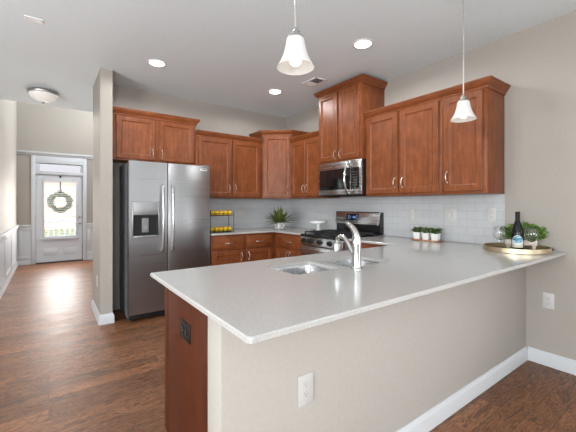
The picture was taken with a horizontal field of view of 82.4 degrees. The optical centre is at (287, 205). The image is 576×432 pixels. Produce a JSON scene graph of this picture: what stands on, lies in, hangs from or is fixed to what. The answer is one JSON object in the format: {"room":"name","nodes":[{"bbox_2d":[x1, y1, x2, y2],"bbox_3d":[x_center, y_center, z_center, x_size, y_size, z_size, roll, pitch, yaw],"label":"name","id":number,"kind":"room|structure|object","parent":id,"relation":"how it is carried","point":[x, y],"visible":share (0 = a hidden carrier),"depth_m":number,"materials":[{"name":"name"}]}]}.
{"room":"kitchen","nodes":[
{"label":"kitchen","id":0,"kind":"room"},
{"bbox_2d":[0,99,16,234],"bbox_3d":[-4.869,-1.327,5.640,0.150,5.200,3.150,0,0,-36],"label":"wall","id":1,"kind":"structure","parent":0,"point":[8,109],"depth_m":5.51,"materials":[{"name":"paint"}]},
{"bbox_2d":[0,225,17,290],"bbox_3d":[-4.794,0.793,5.676,0.015,0.760,3.080,0,0,-36],"label":"trim","id":2,"kind":"structure","parent":1,"relation":"attached to","point":[8,245],"depth_m":5.30,"materials":[{"name":"white paint"}]},
{"bbox_2d":[0,261,17,299],"bbox_3d":[-4.786,1.220,5.676,0.016,0.107,3.090,0,0,-36],"label":"baseboard","id":3,"kind":"structure","parent":1,"relation":"attached to","point":[3,289],"depth_m":5.21,"materials":[{"name":"white paint"}]},
{"bbox_2d":[0,225,18,240],"bbox_3d":[-4.784,0.448,5.684,0.040,0.070,3.080,0,0,-36],"label":"trim","id":4,"kind":"structure","parent":1,"relation":"attached to","point":[4,235],"depth_m":5.15,"materials":[{"name":"white paint"}]},
{"bbox_2d":[17,102,92,257],"bbox_3d":[-4.636,-1.327,7.787,2.750,5.200,0.150,0,0,-36],"label":"wall","id":5,"kind":"structure","parent":0,"point":[40,128],"depth_m":7.22,"materials":[{"name":"paint"}]},
{"bbox_2d":[18,260,30,265],"bbox_3d":[-5.592,1.220,6.980,0.215,0.107,0.016,0,0,-36],"label":"baseboard","id":6,"kind":"structure","parent":5,"relation":"attached to","point":[24,262],"depth_m":6.98,"materials":[{"name":"white paint"}]},
{"bbox_2d":[17,223,92,260],"bbox_3d":[-4.586,0.798,7.709,2.720,0.750,0.035,0,0,-36],"label":"trim","id":7,"kind":"structure","parent":5,"relation":"attached to","point":[24,231],"depth_m":7.01,"materials":[{"name":"white paint"}]},
{"bbox_2d":[17,150,92,158],"bbox_3d":[-4.579,-1.117,7.708,2.746,0.080,0.045,0,0,-36],"label":"trim ledge","id":8,"kind":"object","parent":5,"relation":"attached to","point":[18,151],"visible":0.58,"depth_m":7.27,"materials":[{"name":"white paint"}]},
{"bbox_2d":[36,174,81,262],"bbox_3d":[-5.105,0.290,7.352,0.872,1.916,0.113,0,0,-36],"label":"door","id":9,"kind":"structure","parent":5,"relation":"in","point":[58,197],"depth_m":7.36,"materials":[{"name":"white paint"}]},
{"bbox_2d":[31,155,86,264],"bbox_3d":[-5.135,0.101,7.406,1.015,2.345,0.160,0,0,-36],"label":"door frame","id":10,"kind":"structure","parent":5,"relation":"attached to","point":[35,159],"depth_m":7.29,"materials":[{"name":"white paint"}]},
{"bbox_2d":[36,259,82,263],"bbox_3d":[-5.133,1.262,7.402,0.865,0.022,0.170,0,0,-36],"label":"trim","id":11,"kind":"structure","parent":5,"relation":"attached to","point":[76,259],"depth_m":7.33,"materials":[{"name":"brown metal"}]},
{"bbox_2d":[36,163,82,172],"bbox_3d":[-5.115,-0.832,7.378,0.865,0.170,0.050,0,0,-36],"label":"trim","id":12,"kind":"structure","parent":5,"relation":"attached to","point":[37,164],"depth_m":7.14,"materials":[{"name":"white paint"}]},
{"bbox_2d":[40,163,79,172],"bbox_3d":[-5.131,-0.832,7.400,0.865,0.170,0.006,0,0,-36],"label":"transom window","id":13,"kind":"structure","parent":5,"relation":"in","point":[43,166],"depth_m":7.39,"materials":[{"name":"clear glass"}]},
{"bbox_2d":[93,68,112,314],"bbox_3d":[-2.159,-0.095,3.820,0.116,2.735,0.720,0,0,-36],"label":"wall","id":14,"kind":"structure","parent":0,"point":[103,85],"depth_m":3.55,"materials":[{"name":"paint"}]},
{"bbox_2d":[91,299,113,325],"bbox_3d":[-2.155,1.220,3.814,0.148,0.107,0.736,0,0,-36],"label":"baseboard","id":15,"kind":"structure","parent":14,"relation":"attached to","point":[103,319],"depth_m":3.54,"materials":[{"name":"white paint"}]},
{"bbox_2d":[113,85,285,309],"bbox_3d":[-1.146,-0.095,4.773,2.644,2.735,0.130,0,0,-36],"label":"wall","id":16,"kind":"structure","parent":0,"point":[213,117],"depth_m":4.47,"materials":[{"name":"paint"}]},
{"bbox_2d":[113,106,199,164],"bbox_3d":[-1.643,-0.808,4.094,1.004,0.588,0.380,0,0,-36],"label":"upper cabinet","id":17,"kind":"object","parent":16,"relation":"attached to","point":[140,135],"visible":0.86,"depth_m":3.93,"materials":[{"name":"brown wood"}]},
{"bbox_2d":[196,129,261,198],"bbox_3d":[-0.865,-0.533,4.660,1.008,0.873,0.380,0,0,-36],"label":"upper cabinet","id":18,"kind":"object","parent":16,"relation":"attached to","point":[234,161],"visible":0.94,"depth_m":4.54,"materials":[{"name":"brown wood"}]},
{"bbox_2d":[210,198,285,228],"bbox_3d":[-0.686,0.130,5.021,1.592,0.453,0.008,0,0,-36],"label":"backsplash","id":19,"kind":"structure","parent":16,"relation":"attached to","point":[256,210],"depth_m":5.06,"materials":[{"name":"white tile"}]},
{"bbox_2d":[249,130,309,198],"bbox_3d":[-0.131,-0.596,5.027,0.699,0.998,0.647,0,0,-36],"label":"upper cabinet","id":20,"kind":"object","parent":16,"relation":"attached to","point":[276,144],"visible":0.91,"depth_m":4.82,"materials":[{"name":"brown wood"}]},
{"bbox_2d":[0,0,575,117],"bbox_3d":[-0.715,-1.612,0.346,7.450,0.300,10.600,0,0,-36],"label":"ceiling","id":21,"kind":"structure","parent":0,"point":[228,53],"depth_m":2.92,"materials":[{"name":"paint"}]},
{"bbox_2d":[24,15,43,23],"bbox_3d":[-1.999,-1.458,2.590,0.120,0.008,0.070,0,0,-36],"label":"cover plate","id":22,"kind":"object","parent":21,"relation":"attached to","point":[26,17],"visible":1,"depth_m":2.58,"materials":[{"name":"white plastic"}]},
{"bbox_2d":[26,87,59,103],"bbox_3d":[-3.134,-1.379,4.212,0.344,0.167,0.344,0,0,-36],"label":"flush light","id":23,"kind":"object","parent":21,"relation":"attached to","point":[42,95],"visible":1,"depth_m":4.12,"materials":[{"name":"white glass"}]},
{"bbox_2d":[147,59,166,66],"bbox_3d":[-1.348,-1.456,3.385,0.190,0.011,0.190,0,0,-36],"label":"recessed light","id":24,"kind":"object","parent":21,"relation":"in","point":[154,62],"visible":1,"depth_m":3.37,"materials":[{"name":"white glass"}]},
{"bbox_2d":[268,89,281,93],"bbox_3d":[-0.167,-1.456,4.238,0.190,0.011,0.190,0,0,-36],"label":"recessed light","id":25,"kind":"object","parent":21,"relation":"in","point":[271,91],"visible":1,"depth_m":4.21,"materials":[{"name":"white glass"}]},
{"bbox_2d":[276,0,314,74],"bbox_3d":[0.032,-1.024,1.407,0.163,0.875,0.163,0,0,-36],"label":"pendant light","id":26,"kind":"object","parent":21,"relation":"hanging from","point":[295,60],"visible":1,"depth_m":1.39,"materials":[{"name":"white glass"}]},
{"bbox_2d":[302,77,327,86],"bbox_3d":[0.311,-1.457,3.903,0.180,0.010,0.270,0,0,-36],"label":"ceiling vent","id":27,"kind":"object","parent":21,"relation":"in","point":[315,81],"visible":1,"depth_m":3.90,"materials":[{"name":"white metal"}]},
{"bbox_2d":[352,39,373,48],"bbox_3d":[0.680,-1.456,2.984,0.190,0.011,0.190,0,0,-36],"label":"recessed light","id":28,"kind":"object","parent":21,"relation":"in","point":[366,43],"visible":1,"depth_m":2.97,"materials":[{"name":"white glass"}]},
{"bbox_2d":[450,0,476,122],"bbox_3d":[1.205,-1.024,2.260,0.163,0.875,0.163,0,0,-36],"label":"pendant light","id":29,"kind":"object","parent":21,"relation":"hanging from","point":[463,113],"visible":1,"depth_m":2.24,"materials":[{"name":"white glass"}]},
{"bbox_2d":[0,259,575,431],"bbox_3d":[-1.640,1.323,1.620,7.450,0.100,13.750,0,0,-36],"label":"floor","id":30,"kind":"structure","parent":0,"point":[61,370],"depth_m":2.44,"materials":[{"name":"brown wood"}]},
{"bbox_2d":[119,160,209,320],"bbox_3d":[-1.486,0.391,3.995,0.916,1.764,0.689,0,0,-36],"label":"refrigerator","id":31,"kind":"object","parent":30,"relation":"on","point":[164,208],"visible":0.85,"depth_m":3.71,"materials":[{"name":"grey metal"}]},
{"bbox_2d":[165,287,207,431],"bbox_3d":[0.375,0.827,2.086,2.111,0.892,0.599,0,0,-36],"label":"base cabinet","id":32,"kind":"object","parent":30,"relation":"on","point":[186,365],"visible":0.04,"depth_m":1.41,"materials":[{"name":"brown wood"}]},
{"bbox_2d":[180,318,189,343],"bbox_3d":[-0.443,0.538,1.409,0.009,0.078,0.124,0,0,-36],"label":"wall outlet","id":33,"kind":"object","parent":32,"relation":"attached to","point":[184,327],"visible":1,"depth_m":1.40,"materials":[{"name":"black plastic"}]},
{"bbox_2d":[150,236,566,344],"bbox_3d":[0.517,0.369,2.379,2.765,0.022,1.687,0,0,-36],"label":"countertop","id":34,"kind":"structure","parent":32,"relation":"on","point":[256,302],"depth_m":1.54,"materials":[{"name":"stone"}]},
{"bbox_2d":[276,259,378,274],"bbox_3d":[0.265,0.477,2.006,0.783,0.192,0.355,0,0,-36],"label":"sink","id":35,"kind":"object","parent":34,"relation":"in","point":[303,269],"visible":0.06,"depth_m":2.08,"materials":[{"name":"metal"}]},
{"bbox_2d":[333,221,362,269],"bbox_3d":[0.343,0.226,1.913,0.066,0.264,0.215,0,0,-36],"label":"kitchen faucet","id":36,"kind":"object","parent":34,"relation":"on","point":[355,248],"visible":1,"depth_m":1.84,"materials":[{"name":"silver metal"}]},
{"bbox_2d":[411,238,442,242],"bbox_3d":[1.383,0.350,3.285,0.100,0.014,0.290,0,0,-36],"label":"wooden board","id":37,"kind":"object","parent":34,"relation":"on","point":[412,238],"visible":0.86,"depth_m":3.22,"materials":[{"name":"brown wood"}]},
{"bbox_2d":[411,226,422,238],"bbox_3d":[1.320,0.276,3.373,0.134,0.134,0.117,0,0,-36],"label":"potted plant","id":38,"kind":"object","parent":37,"relation":"on","point":[417,232],"visible":0.99,"depth_m":3.34,"materials":[{"name":"green plant"}]},
{"bbox_2d":[421,227,431,239],"bbox_3d":[1.384,0.277,3.286,0.134,0.131,0.095,0,0,-36],"label":"potted plant","id":39,"kind":"object","parent":37,"relation":"on","point":[426,235],"visible":0.93,"depth_m":3.26,"materials":[{"name":"green plant"}]},
{"bbox_2d":[430,226,442,240],"bbox_3d":[1.448,0.275,3.201,0.134,0.136,0.113,0,0,-36],"label":"potted plant","id":40,"kind":"object","parent":37,"relation":"on","point":[436,233],"visible":1,"depth_m":3.18,"materials":[{"name":"green plant"}]},
{"bbox_2d":[483,243,553,254],"bbox_3d":[1.788,0.339,2.584,0.444,0.038,0.444,0,0,-36],"label":"serving tray","id":41,"kind":"object","parent":34,"relation":"on","point":[494,247],"visible":0.88,"depth_m":2.45,"materials":[{"name":"gold metal"}]},
{"bbox_2d":[493,227,506,246],"bbox_3d":[1.702,0.264,2.643,0.098,0.174,0.098,0,0,-36],"label":"wine glass","id":42,"kind":"object","parent":41,"relation":"on","point":[500,233],"visible":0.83,"depth_m":2.61,"materials":[{"name":"clear glass"}]},
{"bbox_2d":[493,227,506,239],"bbox_3d":[1.702,0.229,2.643,0.098,0.104,0.098,0,0,-36],"label":"bowl","id":43,"kind":"object","parent":42,"relation":"on","point":[500,233],"depth_m":2.61,"materials":[{"name":"clear glass"}]},
{"bbox_2d":[492,246,540,249],"bbox_3d":[1.788,0.354,2.584,0.436,0.006,0.436,0,0,-36],"label":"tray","id":44,"kind":"object","parent":41,"relation":"on","point":[525,247],"depth_m":2.65,"materials":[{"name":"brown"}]},
{"bbox_2d":[511,212,523,248],"bbox_3d":[1.820,0.202,2.607,0.083,0.299,0.082,0,0,-36],"label":"wine bottle","id":45,"kind":"object","parent":41,"relation":"on","point":[517,238],"visible":0.94,"depth_m":2.58,"materials":[{"name":"black glass"}]},
{"bbox_2d":[513,236,521,242],"bbox_3d":[1.800,0.269,2.579,0.063,0.052,0.014,0,0,35],"label":"label","id":46,"kind":"object","parent":45,"relation":"on","point":[516,239],"depth_m":2.57,"materials":[{"name":"paper"}]},
{"bbox_2d":[501,220,548,249],"bbox_3d":[1.890,0.235,2.654,0.345,0.231,0.141,0,0,28],"label":"potted plant","id":47,"kind":"object","parent":41,"relation":"on","point":[524,225],"visible":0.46,"depth_m":2.62,"materials":[{"name":"green plant"}]},
{"bbox_2d":[523,228,538,248],"bbox_3d":[1.855,0.264,2.509,0.098,0.174,0.098,0,0,-36],"label":"wine glass","id":48,"kind":"object","parent":41,"relation":"on","point":[531,235],"visible":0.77,"depth_m":2.48,"materials":[{"name":"clear glass"}]},
{"bbox_2d":[523,228,538,241],"bbox_3d":[1.855,0.229,2.509,0.098,0.104,0.098,0,0,-36],"label":"bowl","id":49,"kind":"object","parent":48,"relation":"on","point":[530,234],"depth_m":2.48,"materials":[{"name":"clear glass"}]},
{"bbox_2d":[210,232,274,265],"bbox_3d":[-0.734,0.827,4.591,0.958,0.892,0.645,0,0,-36],"label":"base cabinet","id":50,"kind":"object","parent":30,"relation":"on","point":[236,248],"visible":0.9,"depth_m":4.32,"materials":[{"name":"brown wood"}]},
{"bbox_2d":[275,232,302,257],"bbox_3d":[0.239,0.827,4.547,0.665,0.892,0.672,0,0,-36],"label":"base cabinet","id":51,"kind":"object","parent":30,"relation":"on","point":[286,245],"visible":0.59,"depth_m":4.39,"materials":[{"name":"brown wood"}]},
{"bbox_2d":[210,227,315,235],"bbox_3d":[-0.302,0.369,4.519,1.574,0.022,1.270,0,0,-36],"label":"countertop","id":52,"kind":"structure","parent":51,"relation":"on","point":[287,230],"depth_m":4.56,"materials":[{"name":"stone"}]},
{"bbox_2d":[210,210,233,232],"bbox_3d":[-0.891,0.213,4.306,0.336,0.290,0.166,0,0,-36],"label":"rack","id":53,"kind":"object","parent":52,"relation":"on","point":[210,210],"visible":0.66,"depth_m":4.26,"materials":[{"name":"black metal"}]},
{"bbox_2d":[211,229,232,232],"bbox_3d":[-0.891,0.332,4.306,0.330,0.033,0.161,0,0,-36],"label":"basket","id":54,"kind":"object","parent":53,"relation":"on","point":[223,229],"depth_m":4.29,"materials":[{"name":"black metal"}]},
{"bbox_2d":[211,213,233,215],"bbox_3d":[-0.891,0.121,4.306,0.330,0.033,0.161,0,0,-36],"label":"basket","id":55,"kind":"object","parent":53,"relation":"on","point":[211,213],"depth_m":4.24,"materials":[{"name":"black metal"}]},
{"bbox_2d":[275,222,283,229],"bbox_3d":[-0.122,0.301,4.787,0.105,0.112,0.105,0,0,-36],"label":"pot","id":56,"kind":"object","parent":52,"relation":"on","point":[280,225],"depth_m":4.74,"materials":[{"name":"white ceramic"}]},
{"bbox_2d":[266,207,294,229],"bbox_3d":[-0.109,0.180,4.774,0.488,0.354,0.504,0,0,-36],"label":"agave","id":57,"kind":"object","parent":52,"relation":"on","point":[278,217],"visible":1,"depth_m":4.73,"materials":[{"name":"green plant"}]},
{"bbox_2d":[310,221,326,229],"bbox_3d":[0.415,0.290,4.516,0.236,0.134,0.236,0,0,-36],"label":"cake stand","id":58,"kind":"object","parent":52,"relation":"on","point":[318,223],"visible":0.87,"depth_m":4.50,"materials":[{"name":"white ceramic"}]},
{"bbox_2d":[299,211,383,255],"bbox_3d":[0.614,0.677,3.946,0.744,1.192,0.723,0,0,-36],"label":"gas range","id":59,"kind":"object","parent":30,"relation":"on","point":[367,223],"visible":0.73,"depth_m":3.91,"materials":[{"name":"grey metal"}]},
{"bbox_2d":[301,229,378,240],"bbox_3d":[0.605,0.346,3.939,0.591,0.066,0.723,0,0,-36],"label":"cooktop","id":60,"kind":"object","parent":59,"relation":"in","point":[330,234],"depth_m":3.87,"materials":[{"name":"black metal"}]},
{"bbox_2d":[348,241,384,249],"bbox_3d":[1.089,0.827,3.377,0.665,0.892,0.740,0,0,-36],"label":"base cabinet","id":61,"kind":"object","parent":30,"relation":"on","point":[363,245],"visible":0.02,"depth_m":3.29,"materials":[{"name":"brown wood"}]},
{"bbox_2d":[208,267,525,431],"bbox_3d":[0.837,0.827,1.975,2.724,0.892,0.120,0,0,-36],"label":"wall","id":62,"kind":"structure","parent":0,"point":[381,369],"depth_m":1.58,"materials":[{"name":"paint"}]},
{"bbox_2d":[298,371,312,407],"bbox_3d":[0.073,0.751,1.341,0.078,0.124,0.009,0,0,-36],"label":"wall outlet","id":63,"kind":"object","parent":62,"relation":"attached to","point":[305,382],"visible":1,"depth_m":1.33,"materials":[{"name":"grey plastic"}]},
{"bbox_2d":[303,381,309,388],"bbox_3d":[0.074,0.732,1.339,0.033,0.029,0.004,0,0,-36],"label":"receptacle","id":64,"kind":"object","parent":63,"relation":"attached to","point":[306,384],"depth_m":1.34,"materials":[{"name":"white plastic"}]},
{"bbox_2d":[303,390,309,398],"bbox_3d":[0.074,0.770,1.339,0.033,0.029,0.004,0,0,-36],"label":"receptacle","id":65,"kind":"object","parent":63,"relation":"attached to","point":[306,393],"depth_m":1.34,"materials":[{"name":"white plastic"}]},
{"bbox_2d":[395,346,527,431],"bbox_3d":[0.835,1.220,1.963,2.738,0.107,0.136,0,0,-36],"label":"baseboard","id":66,"kind":"structure","parent":62,"relation":"attached to","point":[441,411],"depth_m":2.09,"materials":[{"name":"white paint"}]},
{"bbox_2d":[286,11,575,359],"bbox_3d":[2.650,-0.095,1.925,0.150,2.735,9.200,0,0,-36],"label":"wall","id":67,"kind":"structure","parent":0,"point":[538,62],"depth_m":2.66,"materials":[{"name":"paint"}]},
{"bbox_2d":[289,130,339,198],"bbox_3d":[0.359,-0.533,4.625,0.380,0.873,0.668,0,0,-36],"label":"upper cabinet","id":68,"kind":"object","parent":67,"relation":"attached to","point":[305,147],"visible":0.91,"depth_m":4.52,"materials":[{"name":"brown wood"}]},
{"bbox_2d":[314,73,387,164],"bbox_3d":[0.745,-0.978,4.041,0.440,0.915,0.819,0,0,-36],"label":"upper cabinet","id":69,"kind":"object","parent":67,"relation":"attached to","point":[342,106],"visible":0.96,"depth_m":3.83,"materials":[{"name":"brown wood"}]},
{"bbox_2d":[319,158,365,196],"bbox_3d":[0.729,-0.313,4.021,0.486,0.408,0.720,0,0,-36],"label":"microwave","id":70,"kind":"object","parent":69,"relation":"attached to","point":[343,178],"visible":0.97,"depth_m":3.86,"materials":[{"name":"silver metal"}]},
{"bbox_2d":[286,194,504,243],"bbox_3d":[0.919,0.130,4.173,0.008,0.453,3.267,0,0,-36],"label":"backsplash","id":71,"kind":"structure","parent":67,"relation":"attached to","point":[471,226],"depth_m":3.49,"materials":[{"name":"white tile"}]},
{"bbox_2d":[363,90,446,196],"bbox_3d":[1.243,-0.562,3.408,0.380,0.930,0.883,0,0,-36],"label":"upper cabinet","id":72,"kind":"object","parent":67,"relation":"attached to","point":[404,138],"visible":0.95,"depth_m":3.25,"materials":[{"name":"brown wood"}]},
{"bbox_2d":[408,209,414,220],"bbox_3d":[1.341,0.108,3.577,0.009,0.124,0.078,0,0,-36],"label":"wall switch","id":73,"kind":"object","parent":67,"relation":"attached to","point":[411,212],"visible":1,"depth_m":3.57,"materials":[{"name":"grey plastic"}]},
{"bbox_2d":[444,209,456,221],"bbox_3d":[1.594,0.097,3.229,0.009,0.124,0.124,0,0,-36],"label":"wall switch","id":74,"kind":"object","parent":67,"relation":"attached to","point":[449,214],"visible":1,"depth_m":3.23,"materials":[{"name":"grey plastic"}]},
{"bbox_2d":[440,75,510,194],"bbox_3d":[1.628,-0.562,2.877,0.380,0.930,0.424,0,0,-36],"label":"upper cabinet","id":75,"kind":"object","parent":67,"relation":"attached to","point":[472,151],"visible":0.95,"depth_m":2.77,"materials":[{"name":"brown wood"}]},
{"bbox_2d":[487,208,495,221],"bbox_3d":[1.812,0.088,2.930,0.009,0.124,0.078,0,0,-36],"label":"wall outlet","id":76,"kind":"object","parent":67,"relation":"attached to","point":[491,212],"visible":1,"depth_m":2.93,"materials":[{"name":"grey plastic"}]},
{"bbox_2d":[542,292,553,309],"bbox_3d":[2.059,0.758,2.603,0.009,0.124,0.078,0,0,-36],"label":"wall outlet","id":77,"kind":"object","parent":67,"relation":"attached to","point":[547,298],"visible":1,"depth_m":2.60,"materials":[{"name":"white plastic"}]},
{"bbox_2d":[528,347,575,374],"bbox_3d":[2.530,1.220,1.948,0.016,0.107,1.879,0,0,-36],"label":"baseboard","id":78,"kind":"structure","parent":67,"relation":"attached to","point":[561,363],"depth_m":2.57,"materials":[{"name":"white paint"}]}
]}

